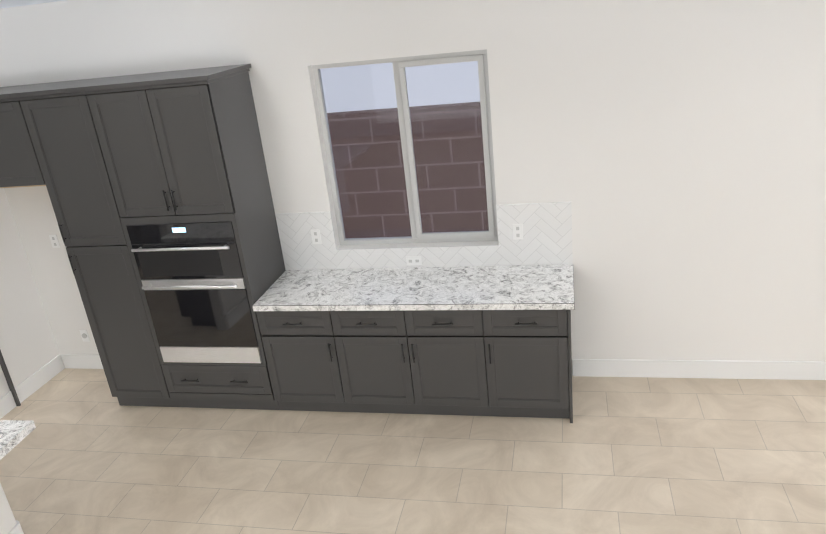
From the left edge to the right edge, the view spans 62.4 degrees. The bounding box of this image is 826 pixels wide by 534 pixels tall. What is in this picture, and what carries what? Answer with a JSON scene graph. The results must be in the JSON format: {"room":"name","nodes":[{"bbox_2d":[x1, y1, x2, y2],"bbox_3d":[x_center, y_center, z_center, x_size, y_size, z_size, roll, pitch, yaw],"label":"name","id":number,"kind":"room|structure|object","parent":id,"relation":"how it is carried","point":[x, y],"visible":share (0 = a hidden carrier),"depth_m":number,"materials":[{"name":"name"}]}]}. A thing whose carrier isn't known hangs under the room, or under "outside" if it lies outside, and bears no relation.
{"room":"kitchen","nodes":[
{"label":"kitchen","id":0,"kind":"room"},
{"bbox_2d":[0,188,59,397],"bbox_3d":[-4.161,-0.182,5.108,1.470,3.000,1.750,-1,22,13],"label":"wall","id":1,"kind":"structure","parent":0,"point":[28,346],"depth_m":5.65,"materials":[{"name":"paint"}]},
{"bbox_2d":[0,0,64,8],"bbox_3d":[-2.959,-0.092,0.359,13.700,0.100,9.900,-1,22,13],"label":"ceiling","id":2,"kind":"structure","parent":0,"point":[8,3],"depth_m":4.53,"materials":[{"name":"paint"}]},
{"bbox_2d":[126,221,261,363],"bbox_3d":[-1.486,0.110,5.041,0.792,1.080,0.620,-1,22,13],"label":"wall oven","id":3,"kind":"object","parent":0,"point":[193,283],"visible":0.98,"depth_m":4.79,"materials":[{"name":"black glass"}]},
{"bbox_2d":[0,368,825,533],"bbox_3d":[-2.636,2.769,1.507,13.700,0.100,9.900,-1,22,13],"label":"floor","id":4,"kind":"structure","parent":0,"point":[88,454],"depth_m":4.36,"materials":[{"name":"tile"}]},
{"bbox_2d":[0,483,23,533],"bbox_3d":[-2.793,1.692,2.933,0.641,0.865,2.336,-1,22,13],"label":"kitchen island","id":5,"kind":"object","parent":4,"relation":"on","point":[8,524],"depth_m":3.95,"materials":[{"name":"paint"}]},
{"bbox_2d":[0,420,35,459],"bbox_3d":[-2.662,1.294,2.656,1.068,0.046,2.351,-1,22,13],"label":"island countertop","id":6,"kind":"structure","parent":5,"relation":"on","point":[12,432],"depth_m":3.53,"materials":[{"name":"white stone"}]},
{"bbox_2d":[20,76,175,406],"bbox_3d":[-2.158,-0.119,5.154,0.530,2.432,0.610,-1,22,13],"label":"tall cabinet","id":7,"kind":"object","parent":4,"relation":"on","point":[105,161],"depth_m":4.80,"materials":[{"name":"grey wood"}]},
{"bbox_2d":[164,324,279,409],"bbox_3d":[-1.397,0.797,5.365,0.851,0.425,0.590,-1,22,13],"label":"base cabinet","id":8,"kind":"object","parent":4,"relation":"on","point":[193,385],"depth_m":5.09,"materials":[{"name":"grey wood"}]},
{"bbox_2d":[253,272,343,411],"bbox_3d":[-0.701,0.576,5.127,0.607,0.864,0.610,-1,22,13],"label":"base cabinet","id":9,"kind":"object","parent":4,"relation":"on","point":[288,315],"depth_m":4.86,"materials":[{"name":"grey wood"}]},
{"bbox_2d":[320,268,479,415],"bbox_3d":[0.043,0.561,4.956,1.158,0.864,0.610,-1,22,13],"label":"base cabinet","id":10,"kind":"object","parent":4,"relation":"on","point":[395,342],"depth_m":4.69,"materials":[{"name":"grey wood"}]},
{"bbox_2d":[472,268,572,422],"bbox_3d":[0.793,0.546,4.783,0.619,0.864,0.610,-1,22,13],"label":"base cabinet","id":11,"kind":"object","parent":4,"relation":"on","point":[480,341],"depth_m":4.50,"materials":[{"name":"grey wood"}]},
{"bbox_2d":[0,0,825,375],"bbox_3d":[0.067,-0.573,4.892,9.820,3.000,0.150,-1,22,13],"label":"wall","id":12,"kind":"structure","parent":0,"point":[672,152],"depth_m":4.53,"materials":[{"name":"paint"}]},
{"bbox_2d":[0,80,75,187],"bbox_3d":[-2.950,-0.950,4.975,0.900,0.602,0.610,-1,22,13],"label":"upper cabinet","id":13,"kind":"object","parent":12,"relation":"attached to","point":[19,166],"depth_m":4.65,"materials":[{"name":"grey wood"}]},
{"bbox_2d":[49,235,59,247],"bbox_3d":[-2.959,-0.212,5.628,0.072,0.115,0.008,-1,22,13],"label":"outlet","id":14,"kind":"object","parent":12,"relation":"attached to","point":[54,241],"visible":1,"depth_m":5.63,"materials":[{"name":"white plastic"}]},
{"bbox_2d":[56,354,102,369],"bbox_3d":[-2.698,0.835,6.014,0.935,0.145,0.013,-1,22,13],"label":"baseboard","id":15,"kind":"structure","parent":12,"relation":"attached to","point":[76,361],"depth_m":6.07,"materials":[{"name":"white wood"}]},
{"bbox_2d":[79,330,89,341],"bbox_3d":[-2.868,0.600,5.952,0.072,0.115,0.010,-1,22,13],"label":"outlet","id":16,"kind":"object","parent":12,"relation":"attached to","point":[84,335],"visible":1,"depth_m":5.95,"materials":[{"name":"white plastic"}]},
{"bbox_2d":[88,64,271,227],"bbox_3d":[-1.581,-0.833,4.711,0.851,0.907,0.590,-1,22,13],"label":"upper cabinet","id":17,"kind":"object","parent":12,"relation":"attached to","point":[180,147],"depth_m":4.46,"materials":[{"name":"grey wood"}]},
{"bbox_2d":[312,49,497,244],"bbox_3d":[-0.030,-0.804,4.848,1.220,1.340,0.070,-1,22,13],"label":"window","id":18,"kind":"structure","parent":12,"relation":"in","point":[399,64],"depth_m":4.81,"materials":[{"name":"clear glass"}]},
{"bbox_2d":[275,202,572,269],"bbox_3d":[0.045,-0.210,4.962,2.167,0.457,0.010,-1,22,13],"label":"backsplash","id":19,"kind":"structure","parent":12,"relation":"attached to","point":[547,235],"depth_m":4.95,"materials":[{"name":"tile"}]},
{"bbox_2d":[310,229,321,243],"bbox_3d":[-0.727,-0.226,5.115,0.072,0.115,0.008,-1,22,13],"label":"electrical outlet","id":20,"kind":"object","parent":19,"relation":"attached to","point":[316,236],"visible":1,"depth_m":5.11,"materials":[{"name":"white plastic"}]},
{"bbox_2d":[406,256,421,265],"bbox_3d":[0.006,-0.045,5.030,0.115,0.072,0.008,-1,22,13],"label":"electrical outlet","id":21,"kind":"object","parent":19,"relation":"attached to","point":[413,260],"visible":1,"depth_m":5.03,"materials":[{"name":"white plastic"}]},
{"bbox_2d":[512,224,522,239],"bbox_3d":[0.736,-0.247,4.782,0.072,0.115,0.008,-1,22,13],"label":"electrical outlet","id":22,"kind":"object","parent":19,"relation":"attached to","point":[517,231],"visible":1,"depth_m":4.78,"materials":[{"name":"white plastic"}]},
{"bbox_2d":[572,359,825,379],"bbox_3d":[3.002,0.719,4.700,3.705,0.145,0.016,-1,22,13],"label":"baseboard","id":23,"kind":"structure","parent":12,"relation":"attached to","point":[715,369],"depth_m":4.91,"materials":[{"name":"white wood"}]},
{"label":"outside","id":24,"kind":"structure","parent":0,"visible":0},
{"bbox_2d":[327,102,488,237],"bbox_3d":[-0.586,-0.842,8.500,22.000,2.160,0.200,-1,22,13],"label":"wall","id":25,"kind":"structure","parent":24,"point":[428,211],"depth_m":8.14,"materials":[{"name":"brown brick"}]},
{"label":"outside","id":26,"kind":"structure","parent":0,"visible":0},
{"bbox_2d":[320,61,479,112],"bbox_3d":[-2.638,-5.977,14.532,19.500,7.600,3.400,-1,22,13],"label":"sky","id":27,"kind":"structure","parent":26,"point":[347,91],"depth_m":13.58,"materials":[{"name":"blue"}]}
]}

